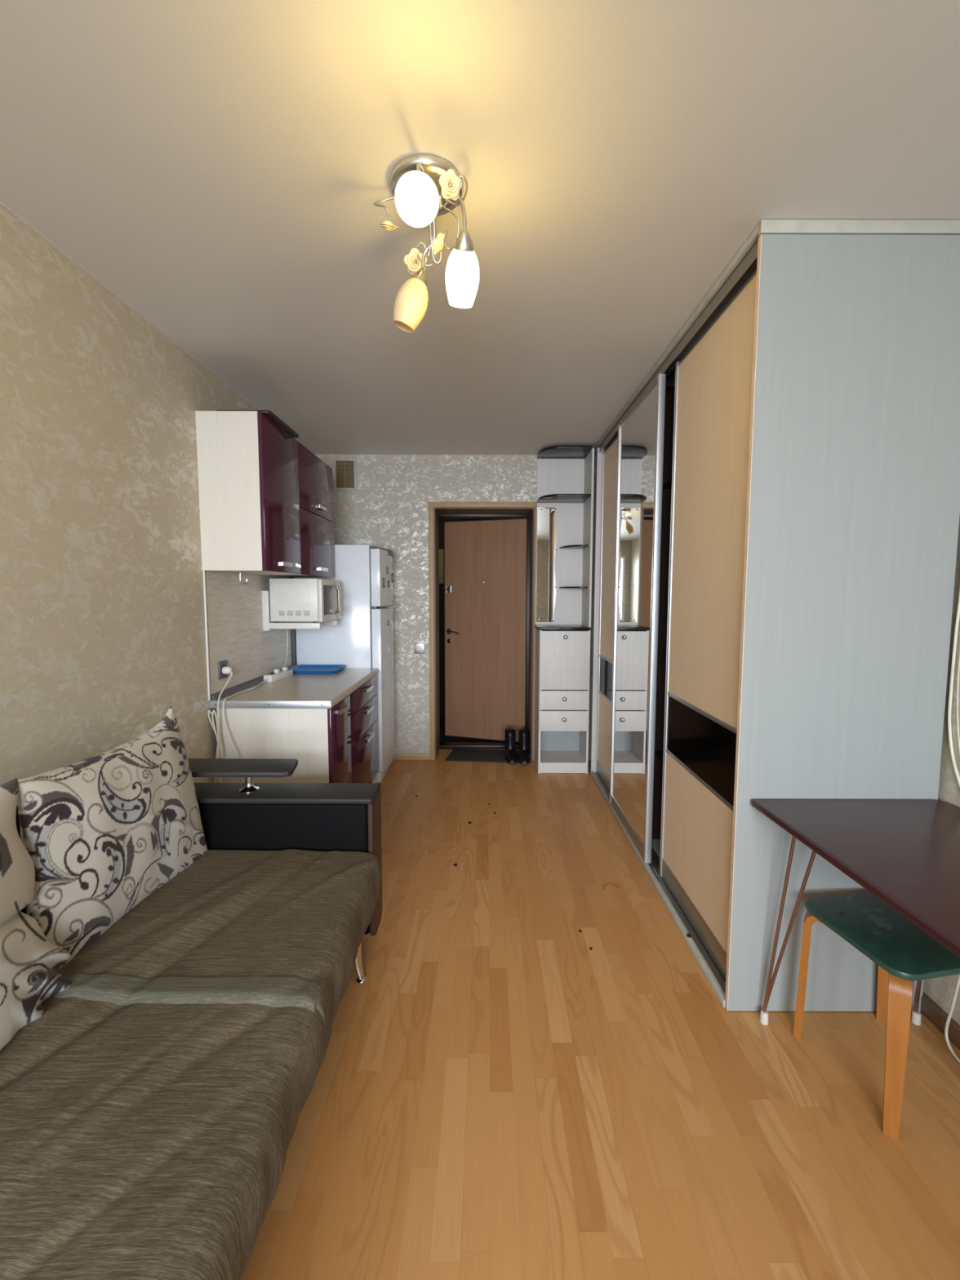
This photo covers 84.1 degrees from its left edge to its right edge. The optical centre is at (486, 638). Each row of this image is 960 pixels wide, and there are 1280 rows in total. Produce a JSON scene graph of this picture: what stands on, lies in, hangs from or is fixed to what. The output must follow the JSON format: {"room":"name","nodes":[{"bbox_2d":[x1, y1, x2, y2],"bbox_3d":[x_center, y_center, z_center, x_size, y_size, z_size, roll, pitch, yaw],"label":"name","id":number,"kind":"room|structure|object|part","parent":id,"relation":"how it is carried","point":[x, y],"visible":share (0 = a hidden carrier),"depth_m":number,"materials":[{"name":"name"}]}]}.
{"room":"studio apartment","nodes":[
{"label":"studio apartment","id":0,"kind":"room"},
{"bbox_2d":[0,204,297,805],"bbox_3d":[-1.467,0.060,1.017,0.120,2.536,7.456,0,5,0],"label":"wall","id":1,"kind":"structure","parent":0,"point":[103,633],"depth_m":1.89,"materials":[{"name":"paper"}]},
{"bbox_2d":[0,200,315,454],"bbox_3d":[-1.401,-1.193,0.820,0.006,0.006,7.036,0,5,0],"label":"trim","id":2,"kind":"structure","parent":1,"relation":"attached to","point":[3,205],"depth_m":1.97,"materials":[{"name":"grey laminate"}]},
{"bbox_2d":[208,710,220,782],"bbox_3d":[-1.377,0.599,2.691,0.062,0.479,0.024,1,5,12],"label":"cable bundle","id":3,"kind":"object","parent":1,"relation":"attached to","point":[218,748],"visible":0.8,"depth_m":2.68,"materials":[{"name":"white plastic"}]},
{"bbox_2d":[217,666,232,782],"bbox_3d":[-1.366,0.517,2.776,0.048,0.727,0.189,0,5,-4],"label":"cable","id":4,"kind":"object","parent":1,"relation":"attached to","point":[226,669],"visible":0.76,"depth_m":2.70,"materials":[{"name":"white plastic"}]},
{"bbox_2d":[202,570,295,700],"bbox_3d":[-1.400,-0.127,3.254,0.011,0.870,1.205,0,5,0],"label":"backsplash","id":5,"kind":"structure","parent":1,"relation":"attached to","point":[237,636],"depth_m":3.03,"materials":[{"name":"stone"}]},
{"bbox_2d":[217,659,227,679],"bbox_3d":[-1.397,0.166,2.822,0.010,0.094,0.090,0,5,0],"label":"wall socket","id":6,"kind":"object","parent":5,"relation":"attached to","point":[224,663],"visible":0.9,"depth_m":2.80,"materials":[{"name":"grey plastic"}]},
{"bbox_2d":[262,591,337,631],"bbox_3d":[-1.223,-0.188,3.525,0.357,0.250,0.405,0,5,0],"label":"bracket","id":7,"kind":"object","parent":5,"relation":"attached to","point":[268,625],"visible":0.78,"depth_m":3.33,"materials":[{"name":"white plastic"}]},
{"bbox_2d":[281,628,288,670],"bbox_3d":[-1.377,0.067,3.631,0.012,0.277,0.185,-1,5,-8],"label":"cable","id":8,"kind":"object","parent":7,"relation":"hanging from","point":[286,628],"visible":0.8,"depth_m":3.70,"materials":[{"name":"white plastic"}]},
{"bbox_2d":[269,577,342,622],"bbox_3d":[-1.168,-0.253,3.538,0.366,0.276,0.456,0,5,0],"label":"microwave","id":9,"kind":"object","parent":7,"relation":"on","point":[291,599],"visible":1,"depth_m":3.32,"materials":[{"name":"white plastic"}]},
{"bbox_3d":[-1.038,-0.247,3.460,0.025,0.267,0.297,0,5,0],"label":"door","id":10,"kind":"part","parent":9,"relation":"part of","materials":[{"name":"white plastic"}]},
{"bbox_3d":[-1.008,-0.259,3.573,0.045,0.198,0.020,0,5,0],"label":"handle","id":11,"kind":"part","parent":9,"relation":"part of","materials":[{"name":"silver metal"}]},
{"bbox_3d":[-1.040,-0.266,3.688,0.021,0.267,0.155,0,5,0],"label":"panel","id":12,"kind":"part","parent":9,"relation":"part of","materials":[{"name":"white plastic"}]},
{"bbox_3d":[-1.223,-0.204,3.711,0.357,0.250,0.030,0,5,0],"label":"arm","id":13,"kind":"part","parent":7,"relation":"part of","materials":[{"name":"white plastic"}]},
{"bbox_2d":[195,410,334,577],"bbox_3d":[-1.231,-0.765,3.191,0.348,0.764,1.196,0,5,0],"label":"upper cabinet","id":14,"kind":"object","parent":1,"relation":"attached to","point":[266,500],"visible":1,"depth_m":2.62,"materials":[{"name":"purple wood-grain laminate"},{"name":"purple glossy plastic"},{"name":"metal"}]},
{"bbox_2d":[237,572,247,584],"bbox_3d":[-1.330,-0.325,2.903,0.051,0.066,0.020,0,5,0],"label":"hook","id":15,"kind":"object","parent":14,"relation":"attached to","point":[237,572],"visible":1,"depth_m":2.90,"materials":[{"name":"silver metal"}]},
{"bbox_2d":[215,409,298,437],"bbox_3d":[-1.195,-1.124,2.805,0.273,0.016,0.420,0,5,0],"label":"board","id":16,"kind":"object","parent":14,"relation":"on","point":[270,415],"visible":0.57,"depth_m":2.71,"materials":[{"name":"brown wood"}]},
{"bbox_3d":[-1.098,-0.735,2.846,0.018,0.763,0.497,0,5,0],"label":"door","id":17,"kind":"part","parent":14,"relation":"part of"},
{"bbox_3d":[-1.074,-0.393,2.837,0.033,0.022,0.142,0,5,0],"label":"handle","id":18,"kind":"part","parent":14,"relation":"part of","materials":[{"name":"silver metal"}]},
{"bbox_3d":[-1.097,-0.982,3.425,0.018,0.369,0.691,0,5,0],"label":"door","id":19,"kind":"part","parent":14,"relation":"part of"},
{"bbox_3d":[-1.098,-0.599,3.458,0.018,0.389,0.691,0,5,0],"label":"door","id":20,"kind":"part","parent":14,"relation":"part of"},
{"bbox_3d":[-1.073,-0.842,3.441,0.033,0.022,0.162,0,5,0],"label":"handle","id":21,"kind":"part","parent":14,"relation":"part of","materials":[{"name":"silver metal"}]},
{"bbox_3d":[-1.074,-0.449,3.475,0.033,0.022,0.162,0,5,0],"label":"handle","id":22,"kind":"part","parent":14,"relation":"part of","materials":[{"name":"silver metal"}]},
{"bbox_2d":[315,454,596,759],"bbox_3d":[0.047,-0.239,4.582,2.907,2.536,0.300,0,5,0],"label":"wall","id":23,"kind":"structure","parent":0,"point":[388,507],"depth_m":4.37,"materials":[{"name":"paper"}]},
{"bbox_2d":[333,458,356,490],"bbox_3d":[-1.152,-1.332,4.333,0.184,0.254,0.012,0,5,0],"label":"air vent","id":24,"kind":"object","parent":23,"relation":"in","point":[344,469],"visible":1,"depth_m":4.33,"materials":[{"name":"brown plastic"}]},
{"bbox_2d":[393,753,430,759],"bbox_3d":[-0.306,1.009,4.530,2.207,0.056,0.016,0,5,0],"label":"baseboard","id":25,"kind":"structure","parent":23,"relation":"attached to","point":[397,756],"depth_m":4.52,"materials":[{"name":"brown wood"}]},
{"bbox_2d":[413,643,424,653],"bbox_3d":[-0.566,0.085,4.451,0.088,0.088,0.016,0,5,0],"label":"light switch","id":26,"kind":"object","parent":23,"relation":"attached to","point":[419,648],"visible":1,"depth_m":4.45,"materials":[{"name":"plastic"}]},
{"bbox_2d":[428,502,537,760],"bbox_3d":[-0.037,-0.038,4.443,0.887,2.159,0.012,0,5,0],"label":"trim","id":27,"kind":"structure","parent":23,"relation":"attached to","point":[431,504],"depth_m":4.41,"materials":[{"name":"brown wood"}]},
{"bbox_2d":[438,514,530,749],"bbox_3d":[-0.024,-0.069,4.930,0.872,2.138,0.360,0,5,0],"label":"door","id":28,"kind":"structure","parent":23,"relation":"in","point":[486,562],"depth_m":4.92,"materials":[{"name":"wood"}]},
{"bbox_3d":[-0.355,-0.458,4.997,0.044,0.060,0.016,2,5,17],"label":"deadbolt plate","id":29,"kind":"part","parent":28,"relation":"part of","materials":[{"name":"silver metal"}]},
{"bbox_3d":[-0.318,-0.061,4.995,0.141,0.049,0.053,2,5,17],"label":"handle","id":30,"kind":"part","parent":28,"relation":"part of","materials":[{"name":"black metal"}]},
{"bbox_2d":[438,517,501,719],"bbox_3d":[-0.149,-0.293,5.425,2.500,2.600,1.340,0,5,0],"label":"wall","id":31,"kind":"structure","parent":0,"point":[440,520],"depth_m":6.01,"materials":[{"name":"metal"}]},
{"bbox_2d":[439,549,444,583],"bbox_3d":[-0.508,-0.799,5.936,0.180,0.380,0.025,0,5,0],"label":"notice board","id":32,"kind":"object","parent":31,"relation":"attached to","point":[441,551],"visible":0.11,"depth_m":5.92,"materials":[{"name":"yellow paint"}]},
{"bbox_2d":[440,719,505,742],"bbox_3d":[-0.153,1.009,5.576,2.500,0.080,1.260,0,5,0],"label":"floor","id":33,"kind":"structure","parent":0,"point":[442,739],"depth_m":5.25,"materials":[{"name":"black"}]},
{"bbox_2d":[0,0,959,455],"bbox_3d":[0.050,-1.227,0.767,3.147,0.080,7.176,0,5,0],"label":"ceiling","id":34,"kind":"structure","parent":0,"point":[220,167],"depth_m":1.39,"materials":[{"name":"white paint"}]},
{"bbox_2d":[373,153,479,333],"bbox_3d":[-0.136,-1.063,1.358,0.266,0.347,0.577,-1,5,-18],"label":"ceiling lamp","id":35,"kind":"object","parent":34,"relation":"attached to","point":[424,187],"visible":1,"depth_m":1.40,"materials":[{"name":"white glass"}]},
{"bbox_3d":[-0.227,-0.992,1.584,0.105,0.146,0.093,0,5,0],"label":"lamp shade","id":36,"kind":"part","parent":35,"relation":"part of","materials":[{"name":"beige glass"}]},
{"bbox_3d":[-0.149,-0.932,1.134,0.094,0.125,0.141,0,5,0],"label":"lamp shade","id":37,"kind":"part","parent":35,"relation":"part of","materials":[{"name":"white glass"}]},
{"bbox_3d":[-0.148,-0.946,1.149,0.052,0.079,0.092,0,5,0],"label":"bulb","id":38,"kind":"part","parent":35,"relation":"part of","materials":[{"name":"white glass"}]},
{"bbox_2d":[410,267,427,286],"bbox_3d":[-0.202,-1.066,1.576,0.052,0.053,0.052,0,5,0],"label":"socket","id":39,"kind":"object","parent":35,"relation":"attached to","point":[419,278],"depth_m":1.55,"materials":[{"name":"silver metal"}]},
{"bbox_3d":[-0.165,-1.109,1.304,0.017,0.202,0.211,0,5,-2],"label":"arm","id":40,"kind":"part","parent":35,"relation":"part of","materials":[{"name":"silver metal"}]},
{"bbox_3d":[-0.164,-1.230,1.458,0.200,0.030,0.200,0,5,0],"label":"ceiling plate","id":41,"kind":"part","parent":35,"relation":"part of","materials":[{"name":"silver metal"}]},
{"bbox_3d":[-0.163,-1.155,1.546,0.031,0.145,0.071,-3,6,-34],"label":"arm","id":42,"kind":"part","parent":35,"relation":"part of","materials":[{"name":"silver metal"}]},
{"bbox_3d":[-0.081,-1.131,1.399,0.021,0.170,0.106,-3,6,-36],"label":"arm","id":43,"kind":"part","parent":35,"relation":"part of","materials":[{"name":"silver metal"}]},
{"bbox_3d":[-0.066,-0.969,1.436,0.091,0.136,0.122,0,5,0],"label":"lamp shade","id":44,"kind":"part","parent":35,"relation":"part of","materials":[{"name":"white glass"}]},
{"bbox_2d":[453,229,474,251],"bbox_3d":[-0.060,-1.025,1.386,0.052,0.055,0.053,0,5,0],"label":"socket","id":45,"kind":"object","parent":35,"relation":"attached to","point":[464,242],"depth_m":1.37,"materials":[{"name":"silver metal"}]},
{"bbox_2d":[241,748,959,1279],"bbox_3d":[0.043,1.366,1.140,3.147,0.080,7.480,0,5,0],"label":"floor","id":46,"kind":"structure","parent":0,"point":[500,1095],"depth_m":1.49,"materials":[{"name":"brown wood"}]},
{"bbox_2d":[0,758,382,1279],"bbox_3d":[-0.890,0.980,0.461,1.006,0.800,3.452,0,5,0],"label":"sofa","id":47,"kind":"object","parent":46,"relation":"on","point":[149,1113],"visible":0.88,"depth_m":1.16,"materials":[{"name":"fabric"}]},
{"bbox_3d":[-1.353,0.903,0.371,0.080,0.635,3.285,0,5,0],"label":"backrest","id":48,"kind":"part","parent":47,"relation":"part of","materials":[{"name":"beige fabric"}]},
{"bbox_2d":[0,777,71,1049],"bbox_3d":[-1.091,0.633,0.937,0.178,0.540,0.772,0,5,0],"label":"cushion","id":49,"kind":"object","parent":47,"relation":"on","point":[30,975],"visible":1,"depth_m":1.20,"materials":[{"name":"fabric"}]},
{"bbox_2d":[17,706,207,968],"bbox_3d":[-1.107,0.555,1.635,0.159,0.574,0.692,1,5,7],"label":"cushion","id":50,"kind":"object","parent":47,"relation":"on","point":[102,833],"visible":0.97,"depth_m":1.49,"materials":[{"name":"fabric"}]},
{"bbox_3d":[-0.845,1.094,0.289,0.916,0.302,2.190,0,5,0],"label":"seat","id":51,"kind":"part","parent":47,"relation":"part of","materials":[{"name":"fabric"}]},
{"bbox_3d":[-0.846,0.961,1.656,0.914,0.302,0.726,0,5,0],"label":"seat","id":52,"kind":"part","parent":47,"relation":"part of","materials":[{"name":"fabric"}]},
{"bbox_2d":[187,758,297,777],"bbox_3d":[-0.976,0.503,2.068,0.481,0.020,0.168,0,5,0],"label":"shelf","id":53,"kind":"object","parent":47,"relation":"attached to","point":[200,767],"depth_m":2.04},
{"bbox_3d":[-0.927,0.552,2.075,0.072,0.079,0.072,0,5,0],"label":"shelf post","id":54,"kind":"part","parent":47,"relation":"part of","materials":[{"name":"silver metal"}]},
{"bbox_3d":[-0.918,0.876,2.101,0.939,0.528,0.151,0,5,0],"label":"armrest","id":55,"kind":"part","parent":47,"relation":"part of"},
{"bbox_3d":[-0.481,1.161,1.956,0.059,0.188,0.083,-3,6,-36],"label":"leg","id":56,"kind":"part","parent":47,"relation":"part of","materials":[{"name":"silver metal"}]},
{"bbox_2d":[216,674,378,782],"bbox_3d":[-1.071,0.720,3.328,0.615,0.831,1.166,0,5,0],"label":"base cabinet","id":57,"kind":"object","parent":46,"relation":"on","point":[339,744],"visible":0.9,"depth_m":2.73,"materials":[{"name":"cream wood-grain laminate"},{"name":"burgundy glossy laminate"},{"name":"metal"}]},
{"bbox_2d":[209,664,378,708],"bbox_3d":[-1.097,0.255,3.288,0.618,0.103,1.191,0,5,0],"label":"countertop","id":58,"kind":"structure","parent":57,"relation":"on","point":[300,691],"depth_m":2.99,"materials":[{"name":"laminate"}]},
{"bbox_2d":[222,678,267,782],"bbox_3d":[-1.336,0.568,2.983,0.098,0.590,0.619,-1,5,-10],"label":"extension cord","id":59,"kind":"object","parent":58,"relation":"hanging from","point":[265,680],"visible":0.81,"depth_m":2.69,"materials":[{"name":"white plastic"}]},
{"bbox_3d":[-1.326,0.227,3.392,0.056,0.066,0.250,1,5,10],"label":"power strip","id":60,"kind":"part","parent":58,"relation":"part of","materials":[{"name":"white plastic"}]},
{"bbox_2d":[288,664,346,674],"bbox_3d":[-1.192,0.218,3.726,0.362,0.027,0.297,0,5,0],"label":"serving tray","id":61,"kind":"object","parent":58,"relation":"on","point":[301,668],"visible":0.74,"depth_m":3.78,"materials":[{"name":"blue plastic"}]},
{"bbox_3d":[-0.804,0.704,2.935,0.017,0.721,0.383,0,5,0],"label":"door","id":62,"kind":"part","parent":57,"relation":"part of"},
{"bbox_3d":[-0.780,0.381,2.843,0.033,0.022,0.142,0,5,0],"label":"handle","id":63,"kind":"part","parent":57,"relation":"part of","materials":[{"name":"silver metal"}]},
{"bbox_3d":[-0.804,0.526,3.506,0.017,0.184,0.777,0,5,0],"label":"drawer","id":64,"kind":"part","parent":57,"relation":"part of","materials":[{"name":"purple laminate"}]},
{"bbox_3d":[-0.804,0.363,3.492,0.017,0.136,0.777,0,5,0],"label":"drawer","id":65,"kind":"part","parent":57,"relation":"part of","materials":[{"name":"purple laminate"}]},
{"bbox_3d":[-0.805,0.818,3.531,0.017,0.393,0.777,0,5,0],"label":"drawer","id":66,"kind":"part","parent":57,"relation":"part of","materials":[{"name":"purple laminate"}]},
{"bbox_3d":[-0.779,0.330,3.491,0.033,0.022,0.202,0,5,0],"label":"handle","id":67,"kind":"part","parent":57,"relation":"part of","materials":[{"name":"silver metal"}]},
{"bbox_3d":[-0.780,0.657,3.518,0.033,0.022,0.202,0,5,0],"label":"handle","id":68,"kind":"part","parent":57,"relation":"part of","materials":[{"name":"silver metal"}]},
{"bbox_3d":[-0.780,0.470,3.503,0.033,0.022,0.202,0,5,0],"label":"handle","id":69,"kind":"part","parent":57,"relation":"part of","materials":[{"name":"silver metal"}]},
{"bbox_2d":[294,544,396,782],"bbox_3d":[-1.058,0.181,4.169,0.674,1.762,0.554,0,5,0],"label":"fridge","id":70,"kind":"object","parent":46,"relation":"on","point":[362,637],"visible":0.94,"depth_m":3.89,"materials":[{"name":"white metal"}]},
{"bbox_3d":[-0.790,-0.462,4.119,0.094,0.417,0.543,0,5,0],"label":"door","id":71,"kind":"part","parent":70,"relation":"part of","materials":[{"name":"white metal"}]},
{"bbox_3d":[-0.764,-0.667,4.044,0.060,0.012,0.458,1,5,8],"label":"trim","id":72,"kind":"part","parent":70,"relation":"part of","materials":[{"name":"grey plastic"}]},
{"bbox_3d":[-0.792,0.369,4.190,0.094,1.215,0.543,0,5,0],"label":"door","id":73,"kind":"part","parent":70,"relation":"part of","materials":[{"name":"white metal"}]},
{"bbox_2d":[382,577,385,587],"bbox_3d":[-0.758,-0.408,3.921,0.010,0.068,0.037,0,5,0],"label":"magnet","id":74,"kind":"object","parent":70,"relation":"attached to","point":[384,579],"visible":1,"depth_m":3.90,"materials":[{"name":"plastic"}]},
{"bbox_3d":[-0.743,-0.241,4.096,0.048,0.018,0.429,1,5,5],"label":"handle","id":75,"kind":"part","parent":70,"relation":"part of","materials":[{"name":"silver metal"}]},
{"bbox_2d":[444,748,530,763],"bbox_3d":[0.024,1.025,4.644,0.727,0.007,0.343,1,5,6],"label":"doormat","id":76,"kind":"object","parent":46,"relation":"on","point":[460,755],"visible":0.76,"depth_m":4.62,"materials":[{"name":"fabric"}]},
{"bbox_2d":[504,726,518,764],"bbox_3d":[0.209,0.905,4.527,0.110,0.253,0.262,0,5,0],"label":"boot","id":77,"kind":"object","parent":76,"relation":"on","point":[511,757],"visible":1,"depth_m":4.55,"materials":[{"name":"leather"}]},
{"bbox_2d":[517,727,530,764],"bbox_3d":[0.315,0.907,4.517,0.110,0.253,0.262,0,5,0],"label":"boot","id":78,"kind":"object","parent":76,"relation":"on","point":[524,757],"visible":1,"depth_m":4.54,"materials":[{"name":"leather"}]},
{"bbox_2d":[534,445,594,773],"bbox_3d":[0.600,-0.202,4.242,0.406,2.523,0.380,0,5,0],"label":"shelf unit","id":79,"kind":"object","parent":46,"relation":"on","point":[565,483],"visible":1,"depth_m":4.31,"materials":[{"name":"grey laminate"}]},
{"bbox_3d":[0.415,0.488,4.322,0.016,1.134,0.338,0,5,0],"label":"panel","id":80,"kind":"part","parent":79,"relation":"part of","materials":[{"name":"grey laminate"}]},
{"bbox_2d":[536,507,556,622],"bbox_3d":[0.494,-0.599,4.374,0.164,0.932,0.016,0,5,0],"label":"mirror","id":81,"kind":"object","parent":79,"relation":"on","point":[546,522],"depth_m":4.38,"materials":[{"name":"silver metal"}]},
{"bbox_3d":[0.598,-0.782,4.375,0.380,1.344,0.016,0,5,0],"label":"panel","id":82,"kind":"part","parent":79,"relation":"part of","materials":[{"name":"grey laminate"}]},
{"bbox_3d":[0.603,0.441,4.482,0.360,1.060,0.010,0,5,0],"label":"panel","id":83,"kind":"part","parent":79,"relation":"part of","materials":[{"name":"white laminate"}]},
{"bbox_3d":[0.598,-1.098,4.185,0.382,0.018,0.310,0,5,0],"label":"shelf","id":84,"kind":"part","parent":79,"relation":"part of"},
{"bbox_3d":[0.602,0.643,4.157,0.386,0.155,0.016,0,5,0],"label":"drawer","id":85,"kind":"part","parent":79,"relation":"part of","materials":[{"name":"grey laminate"}]},
{"bbox_3d":[0.599,-1.452,4.155,0.382,0.018,0.310,0,5,0],"label":"shelf","id":86,"kind":"part","parent":79,"relation":"part of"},
{"bbox_3d":[0.603,0.482,4.144,0.386,0.152,0.016,0,5,0],"label":"drawer","id":87,"kind":"part","parent":79,"relation":"part of","materials":[{"name":"grey laminate"}]},
{"bbox_3d":[0.604,0.171,4.117,0.386,0.456,0.016,0,5,0],"label":"flap door","id":88,"kind":"part","parent":79,"relation":"part of","materials":[{"name":"grey laminate"}]},
{"bbox_3d":[0.692,-0.408,4.279,0.191,0.012,0.240,0,5,0],"label":"shelf","id":89,"kind":"part","parent":79,"relation":"part of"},
{"bbox_3d":[0.693,-0.731,4.251,0.191,0.012,0.240,0,5,0],"label":"shelf","id":90,"kind":"part","parent":79,"relation":"part of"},
{"bbox_3d":[0.791,0.489,4.322,0.016,1.134,0.338,0,5,0],"label":"panel","id":91,"kind":"part","parent":79,"relation":"part of","materials":[{"name":"grey laminate"}]},
{"bbox_3d":[0.796,-0.768,4.215,0.016,1.344,0.338,0,5,0],"label":"panel","id":92,"kind":"part","parent":79,"relation":"part of","materials":[{"name":"grey laminate"}]},
{"bbox_2d":[590,219,959,1011],"bbox_3d":[1.149,-0.091,2.896,0.666,2.534,2.401,0,5,0],"label":"wardrobe","id":93,"kind":"object","parent":46,"relation":"on","point":[778,495],"visible":0.99,"depth_m":1.73,"materials":[{"name":"white laminate"}]},
{"bbox_3d":[1.153,-0.177,4.084,0.660,2.496,0.018,0,5,0],"label":"panel","id":94,"kind":"part","parent":93,"relation":"part of","materials":[{"name":"grey laminate"}]},
{"bbox_3d":[0.874,1.024,3.787,0.027,0.098,0.754,0,5,0],"label":"rail","id":95,"kind":"part","parent":93,"relation":"part of","materials":[{"name":"metal"}]},
{"bbox_3d":[0.875,0.439,3.737,0.027,0.016,0.754,0,5,0],"label":"rail","id":96,"kind":"part","parent":93,"relation":"part of","materials":[{"name":"metal"}]},
{"bbox_3d":[0.876,0.163,3.714,0.027,0.018,0.754,0,5,0],"label":"rail","id":97,"kind":"part","parent":93,"relation":"part of","materials":[{"name":"metal"}]},
{"bbox_3d":[0.876,-0.180,3.685,0.020,2.325,0.750,0,5,0],"label":"sliding door","id":98,"kind":"part","parent":93,"relation":"part of","materials":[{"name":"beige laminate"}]},
{"bbox_3d":[0.880,-1.341,3.586,0.027,0.018,0.754,0,5,0],"label":"rail","id":99,"kind":"part","parent":93,"relation":"part of","materials":[{"name":"metal"}]},
{"bbox_3d":[0.833,1.094,3.144,0.027,0.068,0.780,0,5,0],"label":"rail","id":100,"kind":"part","parent":93,"relation":"part of","materials":[{"name":"metal"}]},
{"bbox_3d":[0.837,-0.108,3.042,0.015,2.351,0.776,0,5,0],"label":"sliding door","id":101,"kind":"part","parent":93,"relation":"part of","materials":[{"name":"silver mirror"}]},
{"bbox_3d":[0.840,-1.286,2.941,0.027,0.018,0.780,0,5,0],"label":"rail","id":102,"kind":"part","parent":93,"relation":"part of","materials":[{"name":"metal"}]},
{"bbox_3d":[0.873,1.156,2.233,0.027,0.098,0.791,0,5,0],"label":"rail","id":103,"kind":"part","parent":93,"relation":"part of","materials":[{"name":"metal"}]},
{"bbox_3d":[0.875,0.572,2.184,0.027,0.016,0.791,0,5,0],"label":"rail","id":104,"kind":"part","parent":93,"relation":"part of","materials":[{"name":"metal"}]},
{"bbox_3d":[0.876,0.295,2.160,0.027,0.018,0.791,0,5,0],"label":"rail","id":105,"kind":"part","parent":93,"relation":"part of","materials":[{"name":"metal"}]},
{"bbox_3d":[0.876,-0.048,2.131,0.020,2.325,0.787,0,5,0],"label":"sliding door","id":106,"kind":"part","parent":93,"relation":"part of","materials":[{"name":"beige laminate"}]},
{"bbox_3d":[0.880,-1.209,2.032,0.027,0.018,0.791,0,5,0],"label":"rail","id":107,"kind":"part","parent":93,"relation":"part of","materials":[{"name":"metal"}]},
{"bbox_3d":[1.154,-1.335,2.790,0.664,0.037,2.401,0,5,0],"label":"cornice","id":108,"kind":"part","parent":93,"relation":"part of","materials":[{"name":"white wood"}]},
{"bbox_3d":[1.153,0.027,1.714,0.659,2.490,0.018,0,5,0],"label":"panel","id":109,"kind":"part","parent":93,"relation":"part of","materials":[{"name":"white laminate"}]},
{"bbox_2d":[751,799,959,1025],"bbox_3d":[1.175,0.953,1.140,0.632,0.750,1.270,0,5,0],"label":"table","id":110,"kind":"object","parent":46,"relation":"on","point":[905,853],"visible":0.95,"depth_m":1.45,"materials":[{"name":"brown wood"}]},
{"bbox_3d":[0.963,0.904,1.663,0.091,0.701,0.166,0,5,0],"label":"leg","id":111,"kind":"part","parent":110,"relation":"part of","materials":[{"name":"orange metal"}]},
{"bbox_3d":[1.387,0.905,1.663,0.090,0.701,0.166,0,5,0],"label":"leg","id":112,"kind":"part","parent":110,"relation":"part of","materials":[{"name":"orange metal"}]},
{"bbox_2d":[792,891,959,1140],"bbox_3d":[1.194,1.066,1.574,0.363,0.451,0.363,-1,5,-11],"label":"stool","id":113,"kind":"object","parent":46,"relation":"on","point":[904,953],"visible":0.8,"depth_m":1.47,"materials":[{"name":"green paint"}]},
{"bbox_3d":[1.042,1.068,1.678,0.113,0.429,0.048,3,6,34],"label":"leg","id":114,"kind":"part","parent":113,"relation":"part of","materials":[{"name":"brown wood"}]},
{"bbox_3d":[1.298,1.065,1.726,0.048,0.429,0.113,3,6,34],"label":"leg","id":115,"kind":"part","parent":113,"relation":"part of","materials":[{"name":"brown wood"}]},
{"bbox_3d":[1.194,0.853,1.556,0.350,0.020,0.350,-1,5,-11],"label":"seat","id":116,"kind":"part","parent":113,"relation":"part of","materials":[{"name":"green paint"}]},
{"bbox_3d":[1.090,1.090,1.423,0.048,0.429,0.113,3,6,34],"label":"leg","id":117,"kind":"part","parent":113,"relation":"part of","materials":[{"name":"brown wood"}]},
{"bbox_2d":[944,973,959,1062],"bbox_3d":[1.451,1.070,1.478,0.039,0.460,0.365,0,5,0],"label":"cable","id":118,"kind":"object","parent":46,"relation":"on","point":[957,984],"visible":1,"depth_m":1.65,"materials":[{"name":"white plastic"}]},
{"bbox_2d":[923,515,959,1025],"bbox_3d":[1.560,0.069,1.017,0.120,2.536,7.456,0,5,0],"label":"wall","id":119,"kind":"structure","parent":0,"point":[940,990],"depth_m":1.72,"materials":[{"name":"paper"}]},
{"bbox_2d":[920,992,959,1049],"bbox_3d":[1.485,1.416,-0.233,0.022,0.062,4.497,0,5,0],"label":"baseboard","id":120,"kind":"structure","parent":119,"relation":"attached to","point":[930,1009],"depth_m":1.74,"materials":[{"name":"brown wood"}]},
{"bbox_2d":[947,586,959,787],"bbox_3d":[1.494,-0.246,1.631,0.009,1.542,0.101,0,5,0],"label":"cable","id":121,"kind":"object","parent":119,"relation":"attached to","point":[957,616],"visible":1,"depth_m":1.70,"materials":[{"name":"white plastic"}]},
{"bbox_2d":[956,653,959,754],"bbox_3d":[1.495,0.077,1.663,0.004,0.690,0.046,0,5,0],"label":"wire","id":122,"kind":"object","parent":119,"relation":"attached to","point":[957,685],"visible":1,"depth_m":1.69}
]}

